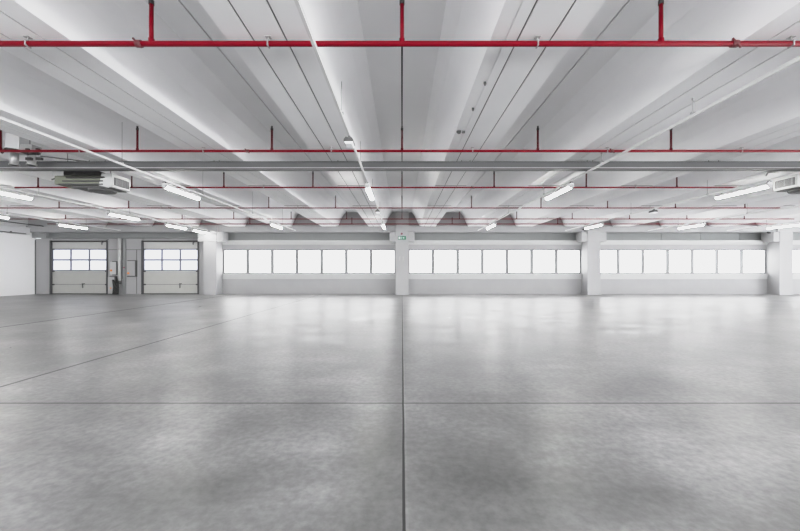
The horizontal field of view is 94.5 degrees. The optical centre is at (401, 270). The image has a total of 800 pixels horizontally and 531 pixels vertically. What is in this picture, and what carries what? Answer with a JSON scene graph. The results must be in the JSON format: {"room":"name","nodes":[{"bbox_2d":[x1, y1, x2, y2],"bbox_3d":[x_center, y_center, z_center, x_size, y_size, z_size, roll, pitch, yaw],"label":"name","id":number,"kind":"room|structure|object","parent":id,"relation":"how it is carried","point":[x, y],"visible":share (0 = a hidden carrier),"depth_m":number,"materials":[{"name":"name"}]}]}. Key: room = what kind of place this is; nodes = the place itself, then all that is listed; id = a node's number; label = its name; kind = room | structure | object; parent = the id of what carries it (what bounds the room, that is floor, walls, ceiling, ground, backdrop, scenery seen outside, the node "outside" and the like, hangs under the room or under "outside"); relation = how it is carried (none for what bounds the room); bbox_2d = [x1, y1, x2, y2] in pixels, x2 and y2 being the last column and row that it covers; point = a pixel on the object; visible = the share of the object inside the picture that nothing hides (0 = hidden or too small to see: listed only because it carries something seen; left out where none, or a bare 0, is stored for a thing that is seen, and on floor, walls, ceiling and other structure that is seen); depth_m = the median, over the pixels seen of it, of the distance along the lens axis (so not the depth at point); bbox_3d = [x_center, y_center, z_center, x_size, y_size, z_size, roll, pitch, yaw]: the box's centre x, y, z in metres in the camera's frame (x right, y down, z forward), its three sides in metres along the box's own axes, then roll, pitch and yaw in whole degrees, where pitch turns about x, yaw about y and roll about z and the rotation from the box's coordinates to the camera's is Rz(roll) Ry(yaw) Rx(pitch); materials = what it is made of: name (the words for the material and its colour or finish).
{"room":"factory floor","nodes":[
{"label":"factory floor","id":0,"kind":"room"},
{"bbox_2d":[0,214,35,295],"bbox_3d":[-23.855,-1.250,7.465,0.310,5.500,32.930,0,0,0],"label":"wall","id":1,"kind":"structure","parent":0,"point":[17,252],"depth_m":22.75,"materials":[{"name":"paint"}]},
{"bbox_2d":[0,224,29,234],"bbox_3d":[-23.530,-2.490,7.150,0.340,0.460,32.300,0,0,0],"label":"trim","id":2,"kind":"structure","parent":1,"relation":"attached to","point":[8,228],"depth_m":22.36,"materials":[{"name":"paint"}]},
{"bbox_2d":[28,212,756,225],"bbox_3d":[6.350,-3.290,23.650,60.100,0.860,0.400,0,0,0],"label":"wall","id":3,"kind":"structure","parent":0,"point":[300,220],"depth_m":23.45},
{"bbox_2d":[0,294,799,530],"bbox_3d":[6.350,1.625,7.600,60.900,0.250,34.000,0,0,0],"label":"floor","id":4,"kind":"structure","parent":0,"point":[119,412],"depth_m":3.90,"materials":[{"name":"concrete"}]},
{"bbox_2d":[108,276,117,293],"bbox_3d":[-18.628,0.925,23.790,0.530,1.174,0.240,0,0,0],"label":"base cabinet","id":5,"kind":"object","parent":4,"relation":"on","point":[110,278],"visible":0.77,"depth_m":23.71,"materials":[{"name":"grey metal"}]},
{"bbox_2d":[112,280,118,293],"bbox_3d":[-18.208,1.016,23.530,0.453,0.948,0.120,0,0,0],"label":"bundle","id":6,"kind":"object","parent":4,"relation":"on","point":[115,287],"visible":1,"depth_m":23.48,"materials":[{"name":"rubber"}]},
{"bbox_2d":[198,226,227,294],"bbox_3d":[-12.000,-0.675,23.523,1.560,4.350,0.855,0,0,0],"label":"concrete column","id":7,"kind":"structure","parent":4,"relation":"on","point":[212,242],"depth_m":23.11,"materials":[{"name":"paint"}]},
{"bbox_2d":[26,226,203,232],"bbox_3d":[-17.850,-2.655,23.550,11.690,0.410,0.500,0,0,0],"label":"girder","id":8,"kind":"object","parent":7,"relation":"attached to","point":[33,229],"visible":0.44,"depth_m":23.30,"materials":[{"name":"paint"}]},
{"bbox_2d":[390,212,413,294],"bbox_3d":[0.000,-1.105,23.523,1.560,5.210,0.855,0,0,0],"label":"concrete column","id":9,"kind":"structure","parent":4,"relation":"on","point":[401,218],"depth_m":23.11,"materials":[{"name":"paint"}]},
{"bbox_2d":[218,226,394,232],"bbox_3d":[-6.000,-2.655,23.550,11.990,0.410,0.500,0,0,0],"label":"girder","id":10,"kind":"object","parent":9,"relation":"attached to","point":[247,229],"visible":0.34,"depth_m":23.30,"materials":[{"name":"paint"}]},
{"bbox_2d":[409,226,585,232],"bbox_3d":[6.000,-2.655,23.550,11.990,0.410,0.500,0,0,0],"label":"girder","id":11,"kind":"object","parent":9,"relation":"attached to","point":[416,229],"visible":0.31,"depth_m":23.30,"materials":[{"name":"paint"}]},
{"bbox_2d":[576,226,605,294],"bbox_3d":[12.000,-0.675,23.523,1.560,4.350,0.855,0,0,0],"label":"concrete column","id":12,"kind":"structure","parent":4,"relation":"on","point":[591,240],"depth_m":23.11,"materials":[{"name":"paint"}]},
{"bbox_2d":[600,226,776,232],"bbox_3d":[18.000,-2.655,23.550,11.990,0.410,0.500,0,0,0],"label":"girder","id":13,"kind":"object","parent":12,"relation":"attached to","point":[608,229],"visible":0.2,"depth_m":23.30,"materials":[{"name":"paint"}]},
{"bbox_2d":[761,227,792,294],"bbox_3d":[23.815,-0.675,23.523,1.190,4.350,0.855,0,0,0],"label":"concrete column","id":14,"kind":"structure","parent":4,"relation":"on","point":[780,245],"depth_m":23.12,"materials":[{"name":"paint"}]},
{"bbox_2d":[145,0,667,211],"bbox_3d":[6.350,-3.870,7.700,60.100,0.300,33.400,0,0,0],"label":"ceiling","id":15,"kind":"structure","parent":0,"point":[401,78],"depth_m":7.04,"materials":[{"name":"concrete"}]},
{"bbox_2d":[5,133,41,166],"bbox_3d":[-9.190,-3.140,9.000,0.620,1.160,0.300,0,0,0],"label":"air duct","id":16,"kind":"object","parent":15,"relation":"hanging from","point":[11,141],"visible":0.67,"depth_m":8.88,"materials":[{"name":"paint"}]},
{"bbox_2d":[0,204,107,226],"bbox_3d":[-19.180,-3.257,7.175,1.980,0.926,32.350,0,0,0],"label":"roof beam","id":17,"kind":"structure","parent":15,"relation":"attached to","point":[27,212],"depth_m":19.71,"materials":[{"name":"paint"}]},
{"bbox_2d":[0,213,120,230],"bbox_3d":[-17.500,-3.110,7.025,0.060,1.220,31.950,0,0,0],"label":"rail","id":18,"kind":"object","parent":15,"relation":"hanging from","point":[0,213],"visible":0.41,"depth_m":18.72,"materials":[{"name":"white metal"}]},
{"bbox_2d":[56,222,87,228],"bbox_3d":[-17.500,-2.402,19.675,0.150,0.194,1.750,0,0,0],"label":"tube light","id":19,"kind":"object","parent":18,"relation":"hanging from","point":[58,223],"visible":1,"depth_m":19.51,"materials":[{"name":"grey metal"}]},
{"bbox_2d":[59,225,86,228],"bbox_3d":[-17.500,-2.356,19.675,0.120,0.092,1.690,0,0,0],"label":"diffuser","id":20,"kind":"object","parent":19,"relation":"attached to","point":[73,226],"depth_m":19.76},
{"bbox_2d":[0,194,154,226],"bbox_3d":[-16.250,-3.257,7.175,1.980,0.926,32.350,0,0,0],"label":"roof beam","id":21,"kind":"structure","parent":15,"relation":"attached to","point":[90,213],"depth_m":17.71,"materials":[{"name":"paint"}]},
{"bbox_2d":[51,153,129,194],"bbox_3d":[-8.848,-2.967,10.495,1.807,1.507,0.730,0,0,0],"label":"heater","id":22,"kind":"object","parent":15,"relation":"hanging from","point":[99,182],"visible":1,"depth_m":10.19,"materials":[{"name":"paint"}]},
{"bbox_2d":[63,171,104,177],"bbox_3d":[-8.887,-2.653,10.320,1.440,0.190,0.360,0,0,0],"label":"hood","id":23,"kind":"object","parent":22,"relation":"attached to","point":[66,174],"depth_m":10.15,"materials":[{"name":"black metal"}]},
{"bbox_2d":[72,185,125,191],"bbox_3d":[-8.552,-2.323,10.490,1.070,0.070,0.620,0,0,0],"label":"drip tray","id":24,"kind":"object","parent":22,"relation":"on","point":[112,188],"depth_m":10.20,"materials":[{"name":"grey metal"}]},
{"bbox_2d":[114,177,128,188],"bbox_3d":[-7.961,-2.483,10.510,0.012,0.210,0.540,0,0,0],"label":"grille","id":25,"kind":"object","parent":22,"relation":"attached to","point":[120,183],"depth_m":10.48,"materials":[{"name":"grey metal"}]},
{"bbox_2d":[0,171,201,226],"bbox_3d":[-13.320,-3.257,7.175,1.980,0.926,32.350,0,0,0],"label":"roof beam","id":26,"kind":"structure","parent":15,"relation":"attached to","point":[8,179],"depth_m":15.07,"materials":[{"name":"paint"}]},
{"bbox_2d":[0,186,207,230],"bbox_3d":[-12.070,-3.110,7.025,0.060,1.220,31.950,0,0,0],"label":"rail","id":27,"kind":"object","parent":15,"relation":"hanging from","point":[37,194],"visible":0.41,"depth_m":14.13,"materials":[{"name":"white metal"}]},
{"bbox_2d":[0,189,33,199],"bbox_3d":[-12.070,-2.402,11.175,0.150,0.194,1.750,0,0,0],"label":"tube light","id":28,"kind":"object","parent":27,"relation":"hanging from","point":[2,192],"visible":1,"depth_m":11.52,"materials":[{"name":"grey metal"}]},
{"bbox_2d":[0,192,31,199],"bbox_3d":[-12.070,-2.356,11.175,0.120,0.092,1.690,0,0,0],"label":"diffuser","id":29,"kind":"object","parent":28,"relation":"attached to","point":[13,194],"depth_m":11.57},
{"bbox_2d":[106,210,139,220],"bbox_3d":[-12.070,-2.402,16.075,0.150,0.194,1.750,0,0,0],"label":"tube light","id":30,"kind":"object","parent":27,"relation":"hanging from","point":[108,212],"visible":1,"depth_m":15.92,"materials":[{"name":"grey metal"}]},
{"bbox_2d":[110,214,138,219],"bbox_3d":[-12.070,-2.356,16.075,0.120,0.092,1.690,0,0,0],"label":"diffuser","id":31,"kind":"object","parent":30,"relation":"attached to","point":[118,215],"depth_m":16.12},
{"bbox_2d":[164,222,186,229],"bbox_3d":[-12.070,-2.402,19.775,0.150,0.194,1.750,0,0,0],"label":"tube light","id":32,"kind":"object","parent":27,"relation":"hanging from","point":[166,223],"visible":1,"depth_m":19.66,"materials":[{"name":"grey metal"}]},
{"bbox_2d":[0,131,248,226],"bbox_3d":[-10.390,-3.257,7.175,1.980,0.926,32.350,0,0,0],"label":"roof beam","id":33,"kind":"structure","parent":15,"relation":"attached to","point":[153,197],"depth_m":15.08,"materials":[{"name":"paint"}]},
{"bbox_2d":[0,116,295,230],"bbox_3d":[-6.620,-3.110,7.025,0.060,1.220,31.950,0,0,0],"label":"rail","id":34,"kind":"object","parent":15,"relation":"hanging from","point":[1,118],"visible":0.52,"depth_m":8.46,"materials":[{"name":"white metal"}]},
{"bbox_2d":[162,181,200,199],"bbox_3d":[-6.620,-2.402,11.175,0.150,0.194,1.750,0,0,0],"label":"tube light","id":35,"kind":"object","parent":34,"relation":"hanging from","point":[165,185],"visible":1,"depth_m":10.95,"materials":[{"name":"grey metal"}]},
{"bbox_2d":[164,187,199,199],"bbox_3d":[-6.620,-2.356,11.175,0.120,0.092,1.690,0,0,0],"label":"diffuser","id":36,"kind":"object","parent":35,"relation":"attached to","point":[175,189],"depth_m":11.14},
{"bbox_2d":[0,48,297,226],"bbox_3d":[-7.460,-3.257,7.175,1.980,0.926,32.350,0,0,0],"label":"roof beam","id":37,"kind":"structure","parent":15,"relation":"attached to","point":[30,97],"depth_m":8.30,"materials":[{"name":"paint"}]},
{"bbox_2d":[0,147,95,162],"bbox_3d":[-8.467,-2.755,8.791,1.940,0.311,0.287,0,0,-12],"label":"pipe","id":38,"kind":"object","parent":37,"relation":"hanging from","point":[40,158],"visible":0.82,"depth_m":8.68,"materials":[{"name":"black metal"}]},
{"bbox_2d":[0,0,345,226],"bbox_3d":[-4.530,-3.257,7.175,1.980,0.926,32.350,0,0,0],"label":"roof beam","id":39,"kind":"structure","parent":15,"relation":"attached to","point":[171,93],"depth_m":6.01,"materials":[{"name":"paint"}]},
{"bbox_2d":[14,171,734,187],"bbox_3d":[-0.850,-2.960,12.045,23.500,0.590,0.073,0,0,0],"label":"pipe","id":40,"kind":"object","parent":39,"relation":"hanging from","point":[312,171],"visible":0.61,"depth_m":12.03,"materials":[{"name":"red metal"}]},
{"bbox_2d":[0,196,779,208],"bbox_3d":[-0.950,-2.962,15.964,34.500,0.586,0.072,0,0,0],"label":"pipe","id":41,"kind":"object","parent":39,"relation":"hanging from","point":[508,207],"visible":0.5,"depth_m":15.96,"materials":[{"name":"red metal"}]},
{"bbox_2d":[0,160,799,170],"bbox_3d":[0.000,-2.677,9.350,30.000,0.260,0.180,0,0,0],"label":"cable tray","id":42,"kind":"object","parent":39,"relation":"hanging from","point":[105,165],"visible":0.94,"depth_m":9.28,"materials":[{"name":"grey metal"}]},
{"bbox_2d":[198,0,391,226],"bbox_3d":[-1.600,-3.257,7.175,1.980,0.926,32.350,0,0,0],"label":"roof beam","id":43,"kind":"structure","parent":15,"relation":"attached to","point":[293,77],"depth_m":5.59,"materials":[{"name":"paint"}]},
{"bbox_2d":[294,0,386,230],"bbox_3d":[-0.980,-3.110,7.025,0.060,1.220,31.950,0,0,0],"label":"rail","id":44,"kind":"object","parent":15,"relation":"hanging from","point":[297,2],"visible":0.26,"depth_m":4.78,"materials":[{"name":"white metal"}]},
{"bbox_2d":[344,136,354,148],"bbox_3d":[-0.980,-2.415,6.900,0.170,0.170,0.300,0,0,0],"label":"emergency light","id":45,"kind":"object","parent":44,"relation":"attached to","point":[349,142],"visible":1,"depth_m":6.76,"materials":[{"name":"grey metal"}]},
{"bbox_2d":[344,141,354,148],"bbox_3d":[-0.980,-2.350,6.900,0.160,0.040,0.280,0,0,0],"label":"diffuser","id":46,"kind":"object","parent":45,"relation":"attached to","point":[349,144],"depth_m":6.86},
{"bbox_2d":[364,182,373,200],"bbox_3d":[-0.980,-2.402,11.225,0.150,0.194,1.750,0,0,0],"label":"tube light","id":47,"kind":"object","parent":44,"relation":"hanging from","point":[367,186],"visible":1,"depth_m":10.85,"materials":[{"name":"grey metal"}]},
{"bbox_2d":[366,188,373,199],"bbox_3d":[-0.980,-2.356,11.225,0.120,0.092,1.690,0,0,0],"label":"diffuser","id":48,"kind":"object","parent":47,"relation":"attached to","point":[369,191],"depth_m":11.17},
{"bbox_2d":[412,0,605,226],"bbox_3d":[1.600,-3.257,7.175,1.980,0.926,32.350,0,0,0],"label":"roof beam","id":49,"kind":"structure","parent":15,"relation":"attached to","point":[513,76],"depth_m":5.65,"materials":[{"name":"paint"}]},
{"bbox_2d":[0,0,799,48],"bbox_3d":[0.100,-2.968,4.430,12.600,0.634,0.084,0,0,0],"label":"pipe","id":50,"kind":"object","parent":49,"relation":"hanging from","point":[151,42],"visible":1,"depth_m":4.41,"materials":[{"name":"red metal"}]},
{"bbox_2d":[0,126,799,152],"bbox_3d":[0.450,-2.972,8.387,22.100,0.625,0.077,0,0,0],"label":"pipe","id":51,"kind":"object","parent":49,"relation":"hanging from","point":[137,128],"visible":0.85,"depth_m":8.37,"materials":[{"name":"red metal"}]},
{"bbox_2d":[460,0,799,226],"bbox_3d":[4.650,-3.257,7.175,1.980,0.926,32.350,0,0,0],"label":"roof beam","id":52,"kind":"structure","parent":15,"relation":"attached to","point":[640,92],"depth_m":6.05,"materials":[{"name":"paint"}]},
{"bbox_2d":[478,56,799,230],"bbox_3d":[4.720,-2.650,7.025,0.060,0.300,31.950,0,0,0],"label":"rail","id":53,"kind":"object","parent":52,"relation":"hanging from","point":[788,64],"visible":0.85,"depth_m":6.07,"materials":[{"name":"white metal"}]},
{"bbox_2d":[545,181,573,199],"bbox_3d":[4.720,-2.402,11.175,0.150,0.194,1.750,0,0,0],"label":"tube light","id":54,"kind":"object","parent":53,"relation":"hanging from","point":[570,185],"visible":1,"depth_m":10.89,"materials":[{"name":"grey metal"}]},
{"bbox_2d":[546,187,571,199],"bbox_3d":[4.720,-2.356,11.175,0.120,0.092,1.690,0,0,0],"label":"diffuser","id":55,"kind":"object","parent":54,"relation":"attached to","point":[562,189],"depth_m":11.11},
{"bbox_2d":[510,55,799,226],"bbox_3d":[7.700,-3.257,7.175,1.980,0.926,32.350,0,0,0],"label":"roof beam","id":56,"kind":"structure","parent":15,"relation":"attached to","point":[766,113],"depth_m":8.61,"materials":[{"name":"paint"}]},
{"bbox_2d":[65,211,744,218],"bbox_3d":[0.000,-2.906,19.350,41.000,0.418,0.060,0,0,0],"label":"pipe","id":57,"kind":"object","parent":56,"relation":"hanging from","point":[346,211],"visible":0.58,"depth_m":19.33,"materials":[{"name":"red metal"}]},
{"bbox_2d":[560,135,799,226],"bbox_3d":[10.750,-3.257,7.175,1.980,0.926,32.350,0,0,0],"label":"roof beam","id":58,"kind":"structure","parent":15,"relation":"attached to","point":[646,197],"depth_m":13.17,"materials":[{"name":"paint"}]},
{"bbox_2d":[565,171,799,230],"bbox_3d":[10.150,-3.110,7.025,0.060,1.220,31.950,0,0,0],"label":"rail","id":59,"kind":"object","parent":15,"relation":"hanging from","point":[798,172],"visible":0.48,"depth_m":12.30,"materials":[{"name":"white metal"}]},
{"bbox_2d":[714,181,772,199],"bbox_3d":[10.150,-2.402,11.075,0.150,0.194,1.750,0,0,0],"label":"tube light","id":60,"kind":"object","parent":59,"relation":"hanging from","point":[767,184],"visible":1,"depth_m":10.90,"materials":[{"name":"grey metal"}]},
{"bbox_2d":[715,186,767,198],"bbox_3d":[10.150,-2.356,11.075,0.120,0.092,1.690,0,0,0],"label":"diffuser","id":61,"kind":"object","parent":60,"relation":"attached to","point":[753,188],"depth_m":11.05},
{"bbox_2d":[610,180,792,226],"bbox_3d":[13.800,-3.257,7.175,1.980,0.926,32.350,0,0,0],"label":"roof beam","id":62,"kind":"structure","parent":15,"relation":"attached to","point":[644,217],"depth_m":16.75,"materials":[{"name":"paint"}]},
{"bbox_2d":[648,205,799,230],"bbox_3d":[15.300,-3.110,7.025,0.060,1.220,31.950,0,0,0],"label":"rail","id":63,"kind":"object","parent":15,"relation":"hanging from","point":[796,205],"visible":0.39,"depth_m":17.21,"materials":[{"name":"white metal"}]},
{"bbox_2d":[677,222,705,228],"bbox_3d":[15.300,-2.402,19.575,0.150,0.194,1.750,0,0,0],"label":"tube light","id":64,"kind":"object","parent":63,"relation":"hanging from","point":[703,223],"visible":1,"depth_m":19.42,"materials":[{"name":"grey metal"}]},
{"bbox_2d":[678,224,703,228],"bbox_3d":[15.300,-2.356,19.575,0.120,0.092,1.690,0,0,0],"label":"diffuser","id":65,"kind":"object","parent":64,"relation":"attached to","point":[693,225],"depth_m":19.58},
{"bbox_2d":[659,194,799,226],"bbox_3d":[16.850,-3.257,7.175,1.980,0.926,32.350,0,0,0],"label":"roof beam","id":66,"kind":"structure","parent":15,"relation":"attached to","point":[790,200],"depth_m":18.14,"materials":[{"name":"paint"}]},
{"bbox_2d":[708,207,799,226],"bbox_3d":[19.900,-3.257,7.175,1.980,0.926,32.350,0,0,0],"label":"roof beam","id":67,"kind":"structure","parent":15,"relation":"attached to","point":[792,212],"depth_m":20.23,"materials":[{"name":"paint"}]},
{"bbox_2d":[727,220,799,230],"bbox_3d":[20.200,-2.650,7.025,0.060,0.300,31.950,0,0,0],"label":"rail","id":68,"kind":"object","parent":67,"relation":"hanging from","point":[766,220],"visible":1,"depth_m":20.50,"materials":[{"name":"white metal"}]},
{"bbox_2d":[766,223,799,228],"bbox_3d":[20.200,-2.402,19.575,0.150,0.194,1.750,0,0,0],"label":"tube light","id":69,"kind":"object","parent":68,"relation":"hanging from","point":[793,224],"visible":1,"depth_m":19.52,"materials":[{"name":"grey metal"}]},
{"bbox_2d":[756,216,799,226],"bbox_3d":[22.950,-3.257,7.175,1.980,0.926,32.350,0,0,0],"label":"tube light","id":70,"kind":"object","parent":15,"relation":"attached to","point":[793,219],"depth_m":22.00,"materials":[{"name":"paint"}]},
{"bbox_2d":[773,173,799,193],"bbox_3d":[11.757,-2.973,10.495,1.807,1.493,0.730,0,0,0],"label":"heater","id":71,"kind":"object","parent":15,"relation":"hanging from","point":[790,184],"visible":0.91,"depth_m":10.47,"materials":[{"name":"paint"}]},
{"bbox_2d":[775,177,794,188],"bbox_3d":[10.869,-2.497,10.510,0.012,0.210,0.540,0,0,0],"label":"grille","id":72,"kind":"object","parent":71,"relation":"attached to","point":[786,182],"depth_m":10.49,"materials":[{"name":"grey metal"}]},
{"bbox_2d":[777,187,799,191],"bbox_3d":[11.460,-2.337,10.490,1.070,0.070,0.620,0,0,0],"label":"drip tray","id":73,"kind":"object","parent":71,"relation":"on","point":[783,189],"depth_m":10.49,"materials":[{"name":"grey metal"}]},
{"bbox_2d":[35,239,799,293],"bbox_3d":[6.350,-0.300,24.170,60.100,3.600,0.520,0,0,0],"label":"wall","id":74,"kind":"structure","parent":0,"point":[42,245],"depth_m":23.93,"materials":[{"name":"paint"}]},
{"bbox_2d":[50,239,108,293],"bbox_3d":[-20.835,-0.279,23.970,3.807,3.558,0.240,0,0,0],"label":"door","id":75,"kind":"structure","parent":74,"relation":"in","point":[76,267],"depth_m":23.99,"materials":[{"name":"metal"}]},
{"bbox_2d":[110,261,117,274],"bbox_3d":[-18.466,-0.178,23.765,0.492,0.908,0.290,0,0,0],"label":"control box","id":76,"kind":"object","parent":74,"relation":"attached to","point":[114,264],"visible":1,"depth_m":23.66,"materials":[{"name":"paint"}]},
{"bbox_2d":[32,233,197,237],"bbox_3d":[-18.075,-2.280,23.935,11.150,0.320,0.550,0,0,0],"label":"trim","id":77,"kind":"structure","parent":74,"relation":"attached to","point":[34,235],"depth_m":23.81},
{"bbox_2d":[122,239,125,293],"bbox_3d":[-17.923,-0.300,23.860,0.235,3.560,0.060,0,0,0],"label":"guard","id":78,"kind":"object","parent":74,"relation":"attached to","point":[123,240],"visible":1,"depth_m":23.85,"materials":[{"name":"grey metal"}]},
{"bbox_2d":[118,238,120,283],"bbox_3d":[-18.129,-0.630,23.740,0.200,2.941,0.200,0,0,0],"label":"downpipe","id":79,"kind":"object","parent":78,"relation":"attached to","point":[119,239],"visible":0.97,"depth_m":23.67,"materials":[{"name":"metal"}]},
{"bbox_2d":[123,260,136,276],"bbox_3d":[-17.498,-0.162,23.818,0.806,1.070,0.160,0,0,0],"label":"control box","id":80,"kind":"object","parent":74,"relation":"attached to","point":[131,264],"visible":1,"depth_m":23.78,"materials":[{"name":"paint"}]},
{"bbox_2d":[141,240,198,293],"bbox_3d":[-14.936,-0.279,23.970,3.781,3.558,0.240,0,0,0],"label":"door","id":81,"kind":"structure","parent":74,"relation":"in","point":[167,267],"depth_m":23.99,"materials":[{"name":"metal"}]},
{"bbox_2d":[223,249,247,273],"bbox_3d":[-10.791,-0.613,24.000,1.597,1.575,0.100,0,0,0],"label":"window","id":82,"kind":"structure","parent":74,"relation":"in","point":[235,261],"depth_m":24.00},
{"bbox_2d":[248,249,271,273],"bbox_3d":[-9.194,-0.613,24.000,1.597,1.575,0.100,0,0,0],"label":"window","id":83,"kind":"structure","parent":74,"relation":"in","point":[259,260],"depth_m":24.00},
{"bbox_2d":[272,249,296,273],"bbox_3d":[-7.597,-0.613,24.000,1.597,1.575,0.100,0,0,0],"label":"window","id":84,"kind":"structure","parent":74,"relation":"in","point":[284,261],"depth_m":24.00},
{"bbox_2d":[222,274,394,278],"bbox_3d":[-6.000,0.347,23.970,11.180,0.345,0.320,0,0,0],"label":"trim","id":85,"kind":"structure","parent":74,"relation":"attached to","point":[224,276],"depth_m":23.87,"materials":[{"name":"paint"}]},
{"bbox_2d":[222,240,394,244],"bbox_3d":[-6.000,-1.840,24.035,11.180,0.280,0.490,0,0,0],"label":"trim","id":86,"kind":"structure","parent":74,"relation":"attached to","point":[229,242],"depth_m":23.79,"materials":[{"name":"paint"}]},
{"bbox_2d":[223,279,394,293],"bbox_3d":[-6.000,1.020,23.915,11.180,0.960,0.030,0,0,0],"label":"baseboard","id":87,"kind":"structure","parent":74,"relation":"attached to","point":[230,286],"depth_m":23.90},
{"bbox_2d":[297,249,321,273],"bbox_3d":[-6.000,-0.613,24.000,1.597,1.575,0.100,0,0,0],"label":"window","id":88,"kind":"structure","parent":74,"relation":"in","point":[309,261],"depth_m":24.00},
{"bbox_2d":[322,249,345,273],"bbox_3d":[-4.403,-0.613,24.000,1.597,1.575,0.100,0,0,0],"label":"window","id":89,"kind":"structure","parent":74,"relation":"in","point":[333,260],"depth_m":24.00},
{"bbox_2d":[346,249,370,273],"bbox_3d":[-2.806,-0.613,24.000,1.597,1.575,0.100,0,0,0],"label":"window","id":90,"kind":"structure","parent":74,"relation":"in","point":[358,261],"depth_m":24.00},
{"bbox_2d":[371,249,394,273],"bbox_3d":[-1.209,-0.613,24.000,1.597,1.575,0.100,0,0,0],"label":"window","id":91,"kind":"structure","parent":74,"relation":"in","point":[382,260],"depth_m":24.00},
{"bbox_2d":[409,249,432,273],"bbox_3d":[1.209,-0.613,24.000,1.597,1.575,0.100,0,0,0],"label":"window","id":92,"kind":"structure","parent":74,"relation":"in","point":[420,260],"depth_m":24.00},
{"bbox_2d":[433,249,457,273],"bbox_3d":[2.806,-0.613,24.000,1.597,1.575,0.100,0,0,0],"label":"window","id":93,"kind":"structure","parent":74,"relation":"in","point":[445,261],"depth_m":24.00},
{"bbox_2d":[458,249,481,273],"bbox_3d":[4.403,-0.613,24.000,1.597,1.575,0.100,0,0,0],"label":"window","id":94,"kind":"structure","parent":74,"relation":"in","point":[469,260],"depth_m":24.00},
{"bbox_2d":[482,249,506,273],"bbox_3d":[6.000,-0.613,24.000,1.597,1.575,0.100,0,0,0],"label":"window","id":95,"kind":"structure","parent":74,"relation":"in","point":[494,261],"depth_m":24.00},
{"bbox_2d":[409,279,580,293],"bbox_3d":[6.000,1.020,23.915,11.180,0.960,0.030,0,0,0],"label":"baseboard","id":96,"kind":"structure","parent":74,"relation":"attached to","point":[416,286],"depth_m":23.90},
{"bbox_2d":[409,274,581,278],"bbox_3d":[6.000,0.347,23.970,11.180,0.345,0.320,0,0,0],"label":"trim","id":97,"kind":"structure","parent":74,"relation":"attached to","point":[411,276],"depth_m":23.87,"materials":[{"name":"paint"}]},
{"bbox_2d":[409,240,581,244],"bbox_3d":[6.000,-1.840,24.035,11.180,0.280,0.490,0,0,0],"label":"trim","id":98,"kind":"structure","parent":74,"relation":"attached to","point":[416,242],"depth_m":23.79,"materials":[{"name":"paint"}]},
{"bbox_2d":[507,249,531,273],"bbox_3d":[7.597,-0.613,24.000,1.597,1.575,0.100,0,0,0],"label":"window","id":99,"kind":"structure","parent":74,"relation":"in","point":[519,261],"depth_m":24.00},
{"bbox_2d":[532,249,555,273],"bbox_3d":[9.194,-0.613,24.000,1.597,1.575,0.100,0,0,0],"label":"window","id":100,"kind":"structure","parent":74,"relation":"in","point":[543,260],"depth_m":24.00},
{"bbox_2d":[556,249,580,273],"bbox_3d":[10.791,-0.613,24.000,1.597,1.575,0.100,0,0,0],"label":"window","id":101,"kind":"structure","parent":74,"relation":"in","point":[568,261],"depth_m":24.00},
{"bbox_2d":[601,249,617,273],"bbox_3d":[13.209,-0.613,24.000,1.597,1.575,0.100,0,0,0],"label":"window","id":102,"kind":"structure","parent":74,"relation":"in","point":[609,257],"depth_m":24.00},
{"bbox_2d":[618,249,642,273],"bbox_3d":[14.806,-0.613,24.000,1.597,1.575,0.100,0,0,0],"label":"window","id":103,"kind":"structure","parent":74,"relation":"in","point":[630,261],"depth_m":24.00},
{"bbox_2d":[643,249,667,273],"bbox_3d":[16.403,-0.613,24.000,1.597,1.575,0.100,0,0,0],"label":"window","id":104,"kind":"structure","parent":74,"relation":"in","point":[655,261],"depth_m":24.00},
{"bbox_2d":[668,249,691,273],"bbox_3d":[18.000,-0.613,24.000,1.597,1.575,0.100,0,0,0],"label":"window","id":105,"kind":"structure","parent":74,"relation":"in","point":[679,260],"depth_m":24.00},
{"bbox_2d":[601,279,766,293],"bbox_3d":[18.000,1.020,23.915,11.180,0.960,0.030,0,0,0],"label":"baseboard","id":106,"kind":"structure","parent":74,"relation":"attached to","point":[608,286],"depth_m":23.90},
{"bbox_2d":[601,274,767,278],"bbox_3d":[18.000,0.347,23.970,11.180,0.345,0.320,0,0,0],"label":"trim","id":107,"kind":"structure","parent":74,"relation":"attached to","point":[603,276],"depth_m":23.87,"materials":[{"name":"paint"}]},
{"bbox_2d":[601,240,768,244],"bbox_3d":[18.000,-1.840,24.035,11.180,0.280,0.490,0,0,0],"label":"trim","id":108,"kind":"structure","parent":74,"relation":"attached to","point":[608,242],"depth_m":23.79,"materials":[{"name":"paint"}]},
{"bbox_2d":[692,249,716,273],"bbox_3d":[19.597,-0.613,24.000,1.597,1.575,0.100,0,0,0],"label":"window","id":109,"kind":"structure","parent":74,"relation":"in","point":[704,261],"depth_m":24.00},
{"bbox_2d":[717,249,741,273],"bbox_3d":[21.194,-0.613,24.000,1.597,1.575,0.100,0,0,0],"label":"window","id":110,"kind":"structure","parent":74,"relation":"in","point":[729,261],"depth_m":24.00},
{"bbox_2d":[742,249,765,273],"bbox_3d":[22.791,-0.613,24.000,1.597,1.575,0.100,0,0,0],"label":"window","id":111,"kind":"structure","parent":74,"relation":"in","point":[753,260],"depth_m":24.00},
{"bbox_2d":[793,249,799,273],"bbox_3d":[25.266,-0.613,24.000,1.713,1.575,0.100,0,0,0],"label":"window","id":112,"kind":"structure","parent":74,"relation":"in","point":[796,252],"depth_m":24.00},
{"bbox_2d":[793,279,799,293],"bbox_3d":[30.405,1.020,23.915,11.990,0.960,0.030,0,0,0],"label":"baseboard","id":113,"kind":"structure","parent":74,"relation":"attached to","point":[796,282],"depth_m":23.90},
{"bbox_2d":[41,233,799,239],"bbox_3d":[6.350,-2.950,24.440,60.100,2.300,0.320,0,0,0],"label":"beam","id":114,"kind":"structure","parent":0,"point":[231,236],"depth_m":24.30,"materials":[{"name":"concrete"}]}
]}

